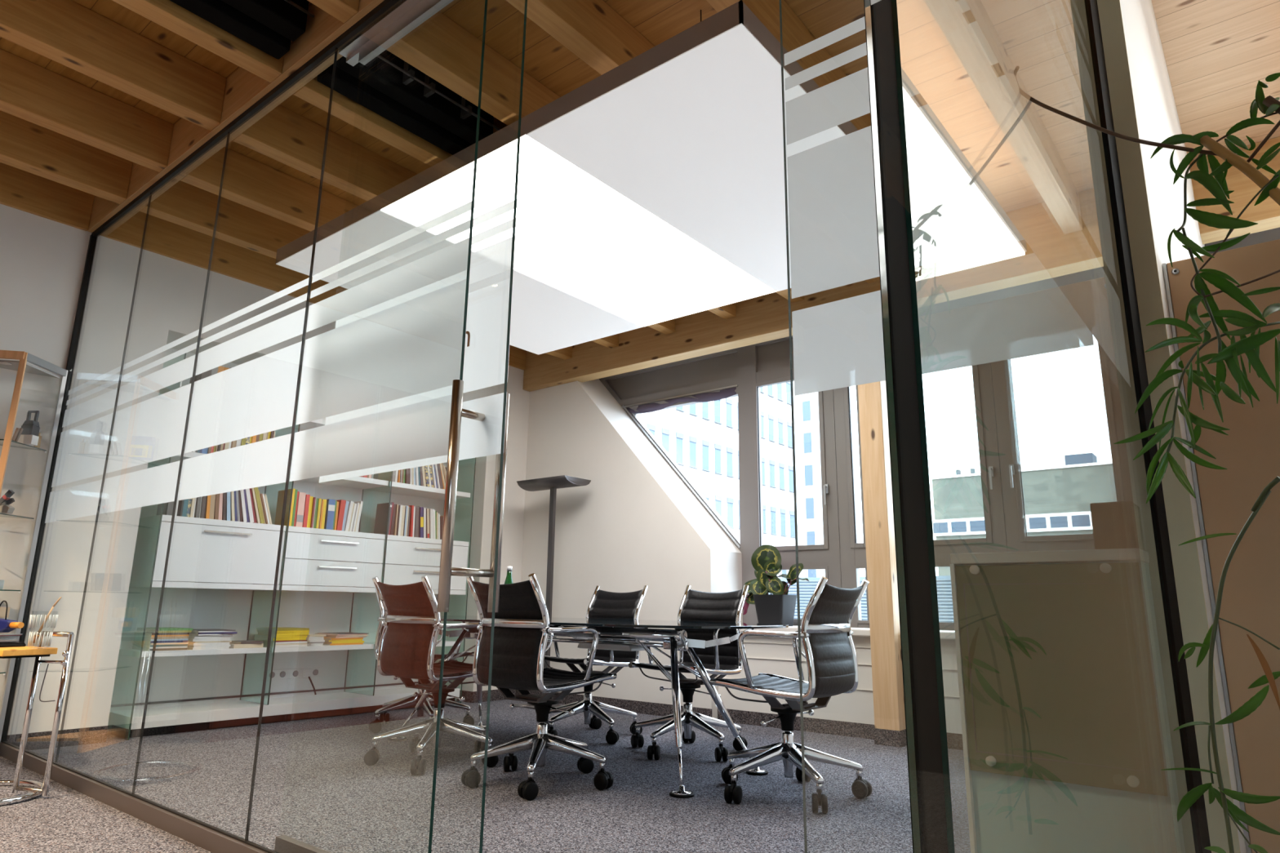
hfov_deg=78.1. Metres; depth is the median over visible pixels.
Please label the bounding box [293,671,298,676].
socket
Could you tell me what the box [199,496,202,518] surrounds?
book
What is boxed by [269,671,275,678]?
socket
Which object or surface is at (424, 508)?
book
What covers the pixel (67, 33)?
joist
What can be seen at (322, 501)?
book
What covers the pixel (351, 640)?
magazine
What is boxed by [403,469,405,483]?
book
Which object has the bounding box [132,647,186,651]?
book
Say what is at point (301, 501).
book
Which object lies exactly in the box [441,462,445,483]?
book
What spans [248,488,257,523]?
book
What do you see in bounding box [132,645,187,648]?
magazine
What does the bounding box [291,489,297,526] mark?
book
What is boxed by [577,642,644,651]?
cable tray
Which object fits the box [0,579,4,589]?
storage box
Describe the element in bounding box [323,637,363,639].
magazine
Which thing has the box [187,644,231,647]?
magazine
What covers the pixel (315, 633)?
magazine
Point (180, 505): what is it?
book
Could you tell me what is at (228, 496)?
book
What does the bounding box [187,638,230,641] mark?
book
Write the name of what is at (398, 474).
book
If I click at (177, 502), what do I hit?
book
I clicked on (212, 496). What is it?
book
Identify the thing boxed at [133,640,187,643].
magazine
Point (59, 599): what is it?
brush
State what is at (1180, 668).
trim
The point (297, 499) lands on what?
book
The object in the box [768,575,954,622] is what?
building
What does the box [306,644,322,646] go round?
magazine
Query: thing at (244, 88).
cross beam
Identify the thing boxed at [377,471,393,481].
book
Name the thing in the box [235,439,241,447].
book
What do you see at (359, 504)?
book
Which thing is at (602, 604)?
office chair
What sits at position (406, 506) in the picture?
book
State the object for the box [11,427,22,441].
toy figure
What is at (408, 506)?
book
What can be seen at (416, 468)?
book
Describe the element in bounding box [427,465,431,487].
book
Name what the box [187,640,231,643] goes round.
magazine
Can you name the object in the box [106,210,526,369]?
joist
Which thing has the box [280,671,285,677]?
socket
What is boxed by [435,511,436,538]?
book
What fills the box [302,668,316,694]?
plug
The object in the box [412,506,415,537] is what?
book
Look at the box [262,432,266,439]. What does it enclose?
book
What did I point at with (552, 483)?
floor lamp
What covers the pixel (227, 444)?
book
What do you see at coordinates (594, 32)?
joist
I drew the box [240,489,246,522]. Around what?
book
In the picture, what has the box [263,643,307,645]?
magazine
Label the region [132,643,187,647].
book
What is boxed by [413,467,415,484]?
book
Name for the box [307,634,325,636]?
magazine
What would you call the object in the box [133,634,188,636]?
magazine
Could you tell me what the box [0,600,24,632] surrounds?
gun
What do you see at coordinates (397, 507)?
book
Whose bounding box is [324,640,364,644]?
book
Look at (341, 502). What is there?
book
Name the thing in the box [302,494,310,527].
book
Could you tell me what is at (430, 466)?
book
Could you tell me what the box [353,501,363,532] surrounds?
book
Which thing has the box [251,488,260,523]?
book
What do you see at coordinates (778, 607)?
potted plant
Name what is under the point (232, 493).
book
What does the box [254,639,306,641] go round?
magazine
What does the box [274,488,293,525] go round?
book
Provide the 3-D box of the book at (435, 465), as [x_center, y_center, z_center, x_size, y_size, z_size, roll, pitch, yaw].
[-1.809,0.399,6.808,0.186,0.284,0.090,-9,-16,38]
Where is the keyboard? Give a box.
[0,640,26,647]
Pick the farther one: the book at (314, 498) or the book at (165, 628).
the book at (314, 498)
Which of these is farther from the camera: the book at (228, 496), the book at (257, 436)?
the book at (257, 436)
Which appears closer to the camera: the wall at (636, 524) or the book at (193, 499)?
the book at (193, 499)
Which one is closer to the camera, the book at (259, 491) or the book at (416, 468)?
the book at (259, 491)
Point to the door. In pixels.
(478, 428)
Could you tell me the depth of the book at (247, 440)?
5.54 m
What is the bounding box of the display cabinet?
[0,350,67,742]
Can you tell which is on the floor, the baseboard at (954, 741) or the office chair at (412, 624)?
the office chair at (412, 624)
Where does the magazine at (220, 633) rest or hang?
on the magazine at (189, 633)
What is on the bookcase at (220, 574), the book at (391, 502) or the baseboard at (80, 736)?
the book at (391, 502)
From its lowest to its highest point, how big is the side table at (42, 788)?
0.676 m
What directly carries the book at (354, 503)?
on the bookcase at (220, 574)
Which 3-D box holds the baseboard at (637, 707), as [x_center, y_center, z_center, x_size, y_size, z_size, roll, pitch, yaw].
[-0.297,2.252,6.420,2.110,0.090,0.012,-9,-16,38]
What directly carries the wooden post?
on the floor
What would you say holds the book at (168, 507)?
on the bookcase at (220, 574)
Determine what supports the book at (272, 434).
on the bookcase at (220, 574)
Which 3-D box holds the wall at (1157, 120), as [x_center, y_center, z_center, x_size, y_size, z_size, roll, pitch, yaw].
[2.204,-0.116,3.074,0.055,3.290,3.700,-9,-16,38]
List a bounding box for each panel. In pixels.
[44,364,124,523]
[54,192,201,763]
[131,131,309,795]
[244,0,487,852]
[275,0,857,355]
[778,0,1088,852]
[864,0,920,852]
[891,0,1199,852]
[950,548,1151,852]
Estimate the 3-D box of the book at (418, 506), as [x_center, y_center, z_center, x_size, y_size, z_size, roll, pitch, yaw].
[-1.916,0.807,6.619,0.192,0.261,0.036,-9,-16,38]
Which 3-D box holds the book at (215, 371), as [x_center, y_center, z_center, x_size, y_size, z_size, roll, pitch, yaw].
[-3.005,-0.300,5.471,0.194,0.240,0.046,-9,-16,38]
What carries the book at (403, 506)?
on the bookcase at (220, 574)
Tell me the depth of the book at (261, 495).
5.56 m
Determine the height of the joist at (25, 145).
0.248 m
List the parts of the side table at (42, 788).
chain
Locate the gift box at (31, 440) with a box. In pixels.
[16,434,39,445]
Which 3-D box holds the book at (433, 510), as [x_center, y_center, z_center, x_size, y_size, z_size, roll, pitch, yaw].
[-1.804,0.835,6.711,0.177,0.251,0.046,-9,-16,38]
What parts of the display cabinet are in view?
beech frame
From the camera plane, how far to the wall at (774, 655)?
5.30 m
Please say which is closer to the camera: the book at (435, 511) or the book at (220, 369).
the book at (220, 369)
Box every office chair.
[364,575,498,775]
[368,584,474,733]
[461,573,617,800]
[537,585,648,744]
[628,584,748,761]
[709,576,871,813]
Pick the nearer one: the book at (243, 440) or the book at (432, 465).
the book at (243, 440)
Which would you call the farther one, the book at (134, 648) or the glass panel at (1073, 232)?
the book at (134, 648)
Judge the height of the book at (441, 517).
0.200 m
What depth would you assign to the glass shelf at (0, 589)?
4.25 m
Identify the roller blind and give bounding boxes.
[626,387,736,413]
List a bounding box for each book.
[0,607,10,617]
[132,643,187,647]
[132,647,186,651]
[133,631,189,635]
[133,635,188,639]
[137,626,193,631]
[156,501,173,515]
[174,486,179,515]
[177,482,184,516]
[182,498,188,516]
[186,497,192,516]
[186,646,229,649]
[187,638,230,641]
[187,642,229,645]
[189,363,212,392]
[189,497,195,517]
[192,497,196,517]
[194,497,200,518]
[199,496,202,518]
[200,495,207,518]
[201,447,208,453]
[204,494,211,519]
[207,446,211,453]
[208,494,215,519]
[211,366,218,375]
[213,493,219,519]
[217,365,229,373]
[217,493,222,519]
[222,492,226,519]
[223,442,229,449]
[226,491,231,520]
[229,640,262,644]
[229,643,263,648]
[230,491,235,520]
[231,440,236,448]
[234,490,237,521]
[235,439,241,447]
[235,490,239,521]
[238,490,242,521]
[240,437,246,445]
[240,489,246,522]
[243,488,249,522]
[245,436,250,444]
[245,488,253,522]
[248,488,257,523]
[251,435,256,443]
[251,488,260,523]
[253,487,264,523]
[253,636,306,640]
[254,634,307,638]
[255,434,259,442]
[256,626,309,631]
[257,629,309,632]
[257,631,309,635]
[258,433,263,441]
[258,490,266,524]
[260,493,268,524]
[261,640,307,644]
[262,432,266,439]
[262,493,270,524]
[264,493,271,524]
[270,431,274,438]
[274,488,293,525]
[283,488,295,526]
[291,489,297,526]
[293,491,299,526]
[295,492,306,527]
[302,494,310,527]
[306,496,313,528]
[306,638,324,640]
[310,497,315,528]
[312,497,316,528]
[313,497,318,528]
[315,498,321,528]
[319,500,324,528]
[320,499,326,528]
[324,498,335,529]
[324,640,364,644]
[333,500,337,529]
[333,501,338,529]
[336,499,346,530]
[342,501,349,530]
[344,501,352,531]
[346,502,353,531]
[348,502,354,531]
[349,503,356,531]
[351,502,357,531]
[352,502,359,531]
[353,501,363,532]
[354,504,359,531]
[373,502,392,534]
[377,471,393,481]
[388,502,394,534]
[390,503,396,535]
[392,470,395,481]
[393,504,398,535]
[395,470,398,482]
[395,505,399,535]
[397,470,399,482]
[397,505,402,535]
[400,505,405,536]
[401,469,404,483]
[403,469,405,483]
[403,506,406,536]
[404,468,409,484]
[404,506,408,536]
[405,506,408,536]
[406,506,410,536]
[408,505,413,537]
[409,467,412,484]
[411,467,413,484]
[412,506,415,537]
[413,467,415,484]
[413,506,419,537]
[415,466,418,485]
[417,466,420,485]
[417,506,419,537]
[419,466,423,486]
[419,506,423,537]
[422,466,426,486]
[423,507,426,537]
[424,465,429,486]
[426,508,426,537]
[426,508,429,538]
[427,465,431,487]
[429,465,433,487]
[429,508,433,538]
[431,464,436,488]
[432,509,435,538]
[434,463,439,488]
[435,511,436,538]
[436,463,443,488]
[436,511,437,538]
[437,513,439,539]
[440,462,445,488]
[440,515,443,539]
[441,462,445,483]
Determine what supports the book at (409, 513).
on the bookcase at (220, 574)
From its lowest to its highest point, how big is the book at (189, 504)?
0.240 m
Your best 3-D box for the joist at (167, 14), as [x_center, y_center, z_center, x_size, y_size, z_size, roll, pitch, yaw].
[-3.069,-2.066,1.673,0.100,0.248,4.734,-9,-16,38]
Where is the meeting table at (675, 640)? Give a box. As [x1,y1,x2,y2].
[382,615,788,798]
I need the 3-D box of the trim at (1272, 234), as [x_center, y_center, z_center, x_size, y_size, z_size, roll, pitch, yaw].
[4.591,-0.197,3.605,3.030,2.370,0.070,-9,-16,38]
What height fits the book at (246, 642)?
0.014 m
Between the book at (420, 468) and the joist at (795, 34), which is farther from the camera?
the book at (420, 468)
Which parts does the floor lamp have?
lamp shade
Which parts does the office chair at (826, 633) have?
frame, lever, armrest, seat, under frame, leg, lever, frame, armrest, leg, backrest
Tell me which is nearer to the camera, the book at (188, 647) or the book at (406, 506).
the book at (188, 647)
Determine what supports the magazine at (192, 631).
on the magazine at (220, 633)
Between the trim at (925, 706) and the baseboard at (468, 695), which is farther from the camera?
the baseboard at (468, 695)
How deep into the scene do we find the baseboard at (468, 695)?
6.73 m
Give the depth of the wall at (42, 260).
4.75 m
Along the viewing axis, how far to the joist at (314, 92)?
3.79 m
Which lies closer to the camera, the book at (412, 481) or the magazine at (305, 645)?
the magazine at (305, 645)
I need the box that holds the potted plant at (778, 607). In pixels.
[742,544,808,626]
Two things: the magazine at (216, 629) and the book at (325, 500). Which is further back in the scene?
the book at (325, 500)
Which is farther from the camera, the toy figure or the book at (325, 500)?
the book at (325, 500)
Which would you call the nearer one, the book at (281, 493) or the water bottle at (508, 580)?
the water bottle at (508, 580)
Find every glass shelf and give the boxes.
[0,439,46,450]
[0,513,34,519]
[0,589,20,591]
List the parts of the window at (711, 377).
head panel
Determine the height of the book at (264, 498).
0.214 m
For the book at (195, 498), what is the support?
on the bookcase at (220, 574)
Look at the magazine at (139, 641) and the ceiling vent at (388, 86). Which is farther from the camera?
the magazine at (139, 641)
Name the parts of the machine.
arm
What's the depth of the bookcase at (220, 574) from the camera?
5.64 m
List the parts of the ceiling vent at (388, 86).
rod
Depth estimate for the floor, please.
3.44 m
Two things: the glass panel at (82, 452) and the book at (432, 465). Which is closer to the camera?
the glass panel at (82, 452)
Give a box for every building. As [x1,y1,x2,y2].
[636,381,798,577]
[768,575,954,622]
[793,381,859,577]
[931,453,1112,575]
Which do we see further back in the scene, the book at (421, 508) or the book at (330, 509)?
the book at (421, 508)
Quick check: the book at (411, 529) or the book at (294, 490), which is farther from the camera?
the book at (411, 529)
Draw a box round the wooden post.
[857,380,906,747]
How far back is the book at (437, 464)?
6.77 m
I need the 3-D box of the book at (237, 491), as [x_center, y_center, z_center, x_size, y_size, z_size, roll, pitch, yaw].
[-2.839,0.532,5.482,0.184,0.268,0.067,-9,-16,38]
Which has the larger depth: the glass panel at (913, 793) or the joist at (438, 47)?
the joist at (438, 47)
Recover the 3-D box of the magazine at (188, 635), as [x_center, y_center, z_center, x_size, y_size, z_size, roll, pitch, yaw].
[-2.911,1.401,5.295,0.280,0.009,0.231,-10,-17,41]
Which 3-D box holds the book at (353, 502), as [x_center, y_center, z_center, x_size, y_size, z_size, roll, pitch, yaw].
[-2.289,0.703,6.115,0.159,0.230,0.036,-9,-16,38]
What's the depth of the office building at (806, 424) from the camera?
88.70 m
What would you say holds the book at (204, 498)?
on the bookcase at (220, 574)
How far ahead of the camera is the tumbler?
3.39 m
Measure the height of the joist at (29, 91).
0.248 m
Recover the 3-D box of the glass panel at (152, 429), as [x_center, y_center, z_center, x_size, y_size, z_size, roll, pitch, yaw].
[-2.360,0.082,3.751,0.940,2.960,0.012,-9,-16,38]
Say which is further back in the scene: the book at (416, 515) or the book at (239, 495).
the book at (416, 515)
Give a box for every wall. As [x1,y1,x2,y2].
[0,204,529,734]
[520,378,742,719]
[718,635,962,733]
[1120,0,1246,852]
[1162,239,1279,852]
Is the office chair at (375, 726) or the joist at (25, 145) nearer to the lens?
the joist at (25, 145)
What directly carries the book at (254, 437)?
on the bookcase at (220, 574)
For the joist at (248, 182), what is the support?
attached to the ceiling
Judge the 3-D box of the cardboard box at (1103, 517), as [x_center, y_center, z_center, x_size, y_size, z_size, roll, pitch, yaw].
[0.871,0.185,1.439,0.065,0.084,0.100,-9,-16,38]
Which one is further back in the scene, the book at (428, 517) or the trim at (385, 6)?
the book at (428, 517)
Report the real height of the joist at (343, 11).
0.248 m
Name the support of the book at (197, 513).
on the bookcase at (220, 574)
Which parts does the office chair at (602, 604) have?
armrest, frame, seat, under frame, lever, armrest, leg, backrest, frame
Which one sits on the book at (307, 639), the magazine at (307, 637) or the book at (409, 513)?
the magazine at (307, 637)
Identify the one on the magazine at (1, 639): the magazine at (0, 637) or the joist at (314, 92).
the magazine at (0, 637)
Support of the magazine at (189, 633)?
on the magazine at (188, 635)
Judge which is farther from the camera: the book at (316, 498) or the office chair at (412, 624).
the book at (316, 498)
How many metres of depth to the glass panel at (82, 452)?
4.31 m
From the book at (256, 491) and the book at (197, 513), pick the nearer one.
the book at (197, 513)
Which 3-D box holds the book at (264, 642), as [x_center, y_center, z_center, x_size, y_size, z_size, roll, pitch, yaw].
[-2.584,1.550,5.679,0.280,0.013,0.252,-9,-16,38]
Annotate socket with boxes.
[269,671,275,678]
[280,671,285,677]
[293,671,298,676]
[312,669,318,675]
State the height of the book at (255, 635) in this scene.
0.016 m
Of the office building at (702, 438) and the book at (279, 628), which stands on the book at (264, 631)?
the book at (279, 628)
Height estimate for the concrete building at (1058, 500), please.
27.900 m
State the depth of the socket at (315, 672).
6.05 m
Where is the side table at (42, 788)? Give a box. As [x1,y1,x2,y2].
[0,631,74,806]
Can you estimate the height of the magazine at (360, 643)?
0.012 m
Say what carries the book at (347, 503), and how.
on the bookcase at (220, 574)
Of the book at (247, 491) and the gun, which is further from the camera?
the book at (247, 491)
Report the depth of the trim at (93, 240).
4.59 m
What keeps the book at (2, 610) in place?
on the gun
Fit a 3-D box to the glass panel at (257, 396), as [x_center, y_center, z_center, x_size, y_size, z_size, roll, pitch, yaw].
[-1.623,-0.040,3.169,0.953,2.960,0.012,-9,-16,38]
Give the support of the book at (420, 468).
on the bookcase at (220, 574)
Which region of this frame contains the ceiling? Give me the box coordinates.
[0,0,1279,205]
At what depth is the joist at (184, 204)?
4.93 m
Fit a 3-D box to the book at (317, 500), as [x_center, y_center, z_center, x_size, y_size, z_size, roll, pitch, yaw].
[-2.463,0.655,5.906,0.151,0.225,0.016,-9,-16,38]
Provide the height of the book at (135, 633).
0.013 m
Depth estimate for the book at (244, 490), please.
5.47 m
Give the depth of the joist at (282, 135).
4.20 m
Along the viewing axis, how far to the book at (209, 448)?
5.33 m
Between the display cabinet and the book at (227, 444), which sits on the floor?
the display cabinet
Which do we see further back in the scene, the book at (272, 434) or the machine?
the book at (272, 434)
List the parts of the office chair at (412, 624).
armrest, leg, backrest, frame, lever, seat, leg, under frame, frame, lever, armrest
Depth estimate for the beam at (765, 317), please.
6.12 m
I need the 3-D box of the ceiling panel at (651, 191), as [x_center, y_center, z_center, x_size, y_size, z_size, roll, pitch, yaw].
[-0.243,-1.232,4.809,3.412,0.410,2.277,-9,-16,38]
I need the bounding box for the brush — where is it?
[32,596,61,643]
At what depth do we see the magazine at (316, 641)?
5.74 m
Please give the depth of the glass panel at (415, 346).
2.56 m
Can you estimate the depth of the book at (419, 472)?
6.62 m
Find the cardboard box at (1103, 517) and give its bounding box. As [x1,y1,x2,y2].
[1089,502,1119,549]
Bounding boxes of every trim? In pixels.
[0,234,97,742]
[0,742,268,852]
[1,0,402,852]
[338,0,427,66]
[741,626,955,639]
[863,0,948,852]
[1087,0,1211,852]
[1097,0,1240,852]
[1204,226,1279,253]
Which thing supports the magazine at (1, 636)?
on the magazine at (0, 637)
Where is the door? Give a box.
[274,0,527,852]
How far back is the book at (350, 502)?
6.06 m
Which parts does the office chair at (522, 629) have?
armrest, leg, backrest, frame, lever, under frame, leg, seat, lever, armrest, frame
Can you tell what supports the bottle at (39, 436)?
on the display cabinet
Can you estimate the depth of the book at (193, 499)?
5.19 m
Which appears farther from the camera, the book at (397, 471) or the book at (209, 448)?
the book at (397, 471)
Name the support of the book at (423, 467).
on the bookcase at (220, 574)
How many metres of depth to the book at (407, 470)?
6.52 m
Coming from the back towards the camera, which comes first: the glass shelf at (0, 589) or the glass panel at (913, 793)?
the glass shelf at (0, 589)
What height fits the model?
0.145 m
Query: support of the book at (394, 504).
on the bookcase at (220, 574)
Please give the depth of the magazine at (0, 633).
3.72 m
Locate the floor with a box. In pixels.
[0,699,970,852]
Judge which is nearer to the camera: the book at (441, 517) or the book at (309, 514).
the book at (309, 514)
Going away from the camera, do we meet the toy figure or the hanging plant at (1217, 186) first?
the hanging plant at (1217, 186)
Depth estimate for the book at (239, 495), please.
5.44 m
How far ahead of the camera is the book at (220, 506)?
5.34 m
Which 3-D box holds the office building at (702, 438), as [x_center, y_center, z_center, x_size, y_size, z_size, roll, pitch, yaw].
[-5.200,5.885,57.174,20.150,44.600,32.200,-9,-16,38]
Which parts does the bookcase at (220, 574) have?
glass, shelf, flap door, shelf, handle, socket strip, shelf, shelf, drawer, drawer, handle, shelf, handle, shelf, shelf, drawer, drawer, handle, handle, glass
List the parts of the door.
rail, hanger rail, bar handle, bar handle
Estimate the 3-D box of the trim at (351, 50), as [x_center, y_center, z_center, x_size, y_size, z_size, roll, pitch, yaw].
[-0.218,-1.695,2.481,2.570,0.040,0.070,-9,-16,38]
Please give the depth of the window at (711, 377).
7.11 m
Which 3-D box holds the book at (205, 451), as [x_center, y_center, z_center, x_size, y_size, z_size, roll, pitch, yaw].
[-2.989,0.075,5.380,0.156,0.250,0.040,-9,-16,38]
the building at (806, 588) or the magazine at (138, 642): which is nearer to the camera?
the magazine at (138, 642)
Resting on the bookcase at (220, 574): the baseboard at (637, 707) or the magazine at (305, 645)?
the magazine at (305, 645)
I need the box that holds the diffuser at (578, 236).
[381,134,775,326]
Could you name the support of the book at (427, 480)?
on the bookcase at (220, 574)
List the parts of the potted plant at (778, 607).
pot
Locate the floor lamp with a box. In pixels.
[513,475,591,709]
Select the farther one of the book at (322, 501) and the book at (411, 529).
the book at (411, 529)
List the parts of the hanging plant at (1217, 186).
stem, stem, stem, stem, stem, stem, stem, stem, stem, stem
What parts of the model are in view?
arm, arm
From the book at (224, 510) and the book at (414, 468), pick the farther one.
the book at (414, 468)
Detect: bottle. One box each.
[33,432,41,448]
[503,566,513,584]
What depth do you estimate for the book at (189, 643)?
5.17 m
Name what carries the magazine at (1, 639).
on the magazine
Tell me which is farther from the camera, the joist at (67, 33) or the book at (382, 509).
the book at (382, 509)
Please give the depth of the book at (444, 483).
6.81 m
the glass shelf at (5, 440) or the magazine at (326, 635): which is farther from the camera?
the magazine at (326, 635)
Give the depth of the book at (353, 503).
6.08 m
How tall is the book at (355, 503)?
0.225 m
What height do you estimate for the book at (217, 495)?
0.256 m
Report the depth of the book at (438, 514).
6.70 m
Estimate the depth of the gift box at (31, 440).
4.37 m
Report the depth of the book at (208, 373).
5.38 m
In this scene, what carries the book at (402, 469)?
on the bookcase at (220, 574)
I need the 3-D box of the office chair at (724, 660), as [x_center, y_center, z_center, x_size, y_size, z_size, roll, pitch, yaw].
[0.271,1.414,4.657,0.700,0.957,0.697,-9,-16,38]
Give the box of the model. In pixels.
[21,410,39,436]
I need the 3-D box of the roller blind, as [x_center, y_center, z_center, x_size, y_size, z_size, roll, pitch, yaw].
[0.344,-0.215,7.081,1.212,0.086,0.032,-9,-16,38]
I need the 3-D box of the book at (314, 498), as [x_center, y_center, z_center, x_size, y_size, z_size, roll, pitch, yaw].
[-2.491,0.651,5.898,0.191,0.230,0.012,-9,-16,38]
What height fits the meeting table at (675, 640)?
0.736 m
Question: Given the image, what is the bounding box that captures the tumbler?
[27,610,58,648]
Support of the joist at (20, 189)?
attached to the ceiling
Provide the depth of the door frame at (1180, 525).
1.57 m
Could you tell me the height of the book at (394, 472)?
0.230 m
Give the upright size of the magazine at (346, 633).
0.004 m
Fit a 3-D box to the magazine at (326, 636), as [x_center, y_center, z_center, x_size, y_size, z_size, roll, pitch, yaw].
[-2.293,1.608,6.036,0.280,0.009,0.262,-8,-16,35]
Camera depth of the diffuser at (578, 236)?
4.51 m
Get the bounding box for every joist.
[0,0,226,130]
[0,48,173,172]
[0,110,133,204]
[0,162,94,231]
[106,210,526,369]
[112,0,284,82]
[140,180,572,359]
[180,146,618,348]
[232,104,675,334]
[293,75,736,319]
[307,0,359,22]
[386,11,804,302]
[506,0,879,283]
[706,0,971,261]
[955,0,1004,77]
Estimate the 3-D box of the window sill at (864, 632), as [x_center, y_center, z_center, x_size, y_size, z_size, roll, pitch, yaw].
[1.951,1.347,5.112,3.210,0.045,0.440,-9,-16,38]
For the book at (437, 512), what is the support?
on the bookcase at (220, 574)
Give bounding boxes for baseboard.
[6,725,108,750]
[456,690,474,702]
[473,688,515,702]
[515,689,711,717]
[717,708,875,739]
[946,733,963,750]
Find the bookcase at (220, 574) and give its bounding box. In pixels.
[106,353,475,740]
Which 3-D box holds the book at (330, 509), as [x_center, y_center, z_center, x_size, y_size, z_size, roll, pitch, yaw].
[-2.390,0.674,5.995,0.155,0.230,0.054,-9,-16,38]
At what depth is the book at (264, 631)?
5.63 m
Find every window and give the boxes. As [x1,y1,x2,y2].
[599,347,740,551]
[737,335,1094,630]
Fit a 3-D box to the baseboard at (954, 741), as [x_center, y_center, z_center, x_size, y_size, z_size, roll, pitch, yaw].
[2.399,1.831,4.406,1.770,0.090,0.012,-9,-16,38]
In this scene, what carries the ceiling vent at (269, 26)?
attached to the ceiling
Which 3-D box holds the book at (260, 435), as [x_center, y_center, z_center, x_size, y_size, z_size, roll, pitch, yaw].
[-2.767,0.146,5.656,0.176,0.240,0.026,-9,-16,38]
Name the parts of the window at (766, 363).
head panel, sash, frame, handle, sash, frame, frame, sash, handle, handle, sash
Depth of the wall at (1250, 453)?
1.62 m
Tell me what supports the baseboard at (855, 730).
attached to the wall at (774, 655)
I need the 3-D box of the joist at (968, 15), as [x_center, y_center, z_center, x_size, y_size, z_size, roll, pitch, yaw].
[1.448,-1.602,3.433,0.100,0.248,3.564,-9,-16,38]
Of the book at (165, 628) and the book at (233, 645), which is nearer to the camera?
the book at (165, 628)
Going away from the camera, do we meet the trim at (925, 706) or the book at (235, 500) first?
the trim at (925, 706)
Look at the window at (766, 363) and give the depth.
5.89 m
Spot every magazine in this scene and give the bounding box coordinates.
[0,633,22,635]
[0,635,19,637]
[0,637,16,639]
[0,639,17,640]
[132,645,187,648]
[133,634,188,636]
[133,637,188,640]
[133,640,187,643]
[133,641,188,644]
[136,630,191,632]
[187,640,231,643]
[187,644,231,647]
[188,635,232,636]
[188,636,230,639]
[189,631,237,634]
[189,633,233,635]
[191,628,235,631]
[191,631,234,632]
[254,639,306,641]
[262,644,306,647]
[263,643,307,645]
[306,636,324,638]
[306,640,324,642]
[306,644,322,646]
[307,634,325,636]
[315,633,367,635]
[317,631,368,634]
[322,642,363,645]
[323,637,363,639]
[324,635,366,638]
[324,639,362,641]
[325,635,368,636]
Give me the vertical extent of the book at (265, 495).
0.214 m
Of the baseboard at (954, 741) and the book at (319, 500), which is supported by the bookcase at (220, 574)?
the book at (319, 500)
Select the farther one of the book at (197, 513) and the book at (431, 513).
the book at (431, 513)
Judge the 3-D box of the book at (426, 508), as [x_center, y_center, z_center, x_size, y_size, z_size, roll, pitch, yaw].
[-1.852,0.821,6.652,0.167,0.250,0.040,-9,-16,38]
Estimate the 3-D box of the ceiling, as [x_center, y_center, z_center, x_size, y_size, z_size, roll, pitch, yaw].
[-0.458,-2.062,2.457,9.200,0.160,9.600,-9,-16,38]
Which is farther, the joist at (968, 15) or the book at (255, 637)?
the book at (255, 637)
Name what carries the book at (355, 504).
on the bookcase at (220, 574)
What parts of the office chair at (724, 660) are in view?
armrest, frame, lever, seat, under frame, lever, backrest, armrest, leg, frame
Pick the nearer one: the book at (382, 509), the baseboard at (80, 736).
the baseboard at (80, 736)
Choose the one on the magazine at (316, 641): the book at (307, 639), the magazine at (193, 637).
the book at (307, 639)
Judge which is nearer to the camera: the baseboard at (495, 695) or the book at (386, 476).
the book at (386, 476)
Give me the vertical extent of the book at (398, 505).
0.250 m
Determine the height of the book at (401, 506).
0.250 m
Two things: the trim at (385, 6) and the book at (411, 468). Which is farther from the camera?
the book at (411, 468)
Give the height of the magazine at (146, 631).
0.012 m
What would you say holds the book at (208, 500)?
on the bookcase at (220, 574)
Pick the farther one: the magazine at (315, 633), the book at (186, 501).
the magazine at (315, 633)
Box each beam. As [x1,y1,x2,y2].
[87,0,383,236]
[523,136,1279,391]
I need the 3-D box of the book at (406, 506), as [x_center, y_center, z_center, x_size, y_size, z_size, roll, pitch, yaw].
[-1.983,0.784,6.487,0.167,0.245,0.008,-9,-16,38]
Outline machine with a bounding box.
[0,489,14,514]
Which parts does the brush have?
handle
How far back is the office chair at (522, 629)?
3.66 m
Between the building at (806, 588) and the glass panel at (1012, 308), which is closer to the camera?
the glass panel at (1012, 308)
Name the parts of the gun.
cord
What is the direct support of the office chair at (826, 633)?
on the floor
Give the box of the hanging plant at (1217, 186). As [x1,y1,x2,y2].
[1013,66,1279,852]
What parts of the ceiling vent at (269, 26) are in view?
rod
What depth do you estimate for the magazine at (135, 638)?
5.00 m
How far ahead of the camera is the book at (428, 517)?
6.61 m
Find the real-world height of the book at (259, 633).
0.017 m
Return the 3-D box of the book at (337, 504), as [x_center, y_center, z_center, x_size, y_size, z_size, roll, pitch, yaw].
[-2.379,0.692,6.051,0.191,0.220,0.016,-9,-16,38]
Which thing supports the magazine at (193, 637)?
on the book at (189, 639)
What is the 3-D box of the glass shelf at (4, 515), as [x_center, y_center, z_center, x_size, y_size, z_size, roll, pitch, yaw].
[-3.505,0.461,4.190,0.213,0.006,0.503,-11,-17,42]
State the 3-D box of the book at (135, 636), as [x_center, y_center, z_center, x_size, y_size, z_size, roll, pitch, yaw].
[-3.086,1.357,5.084,0.280,0.014,0.220,-9,-16,38]
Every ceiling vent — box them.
[169,0,314,59]
[316,49,500,155]
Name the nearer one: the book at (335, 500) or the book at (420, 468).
the book at (335, 500)

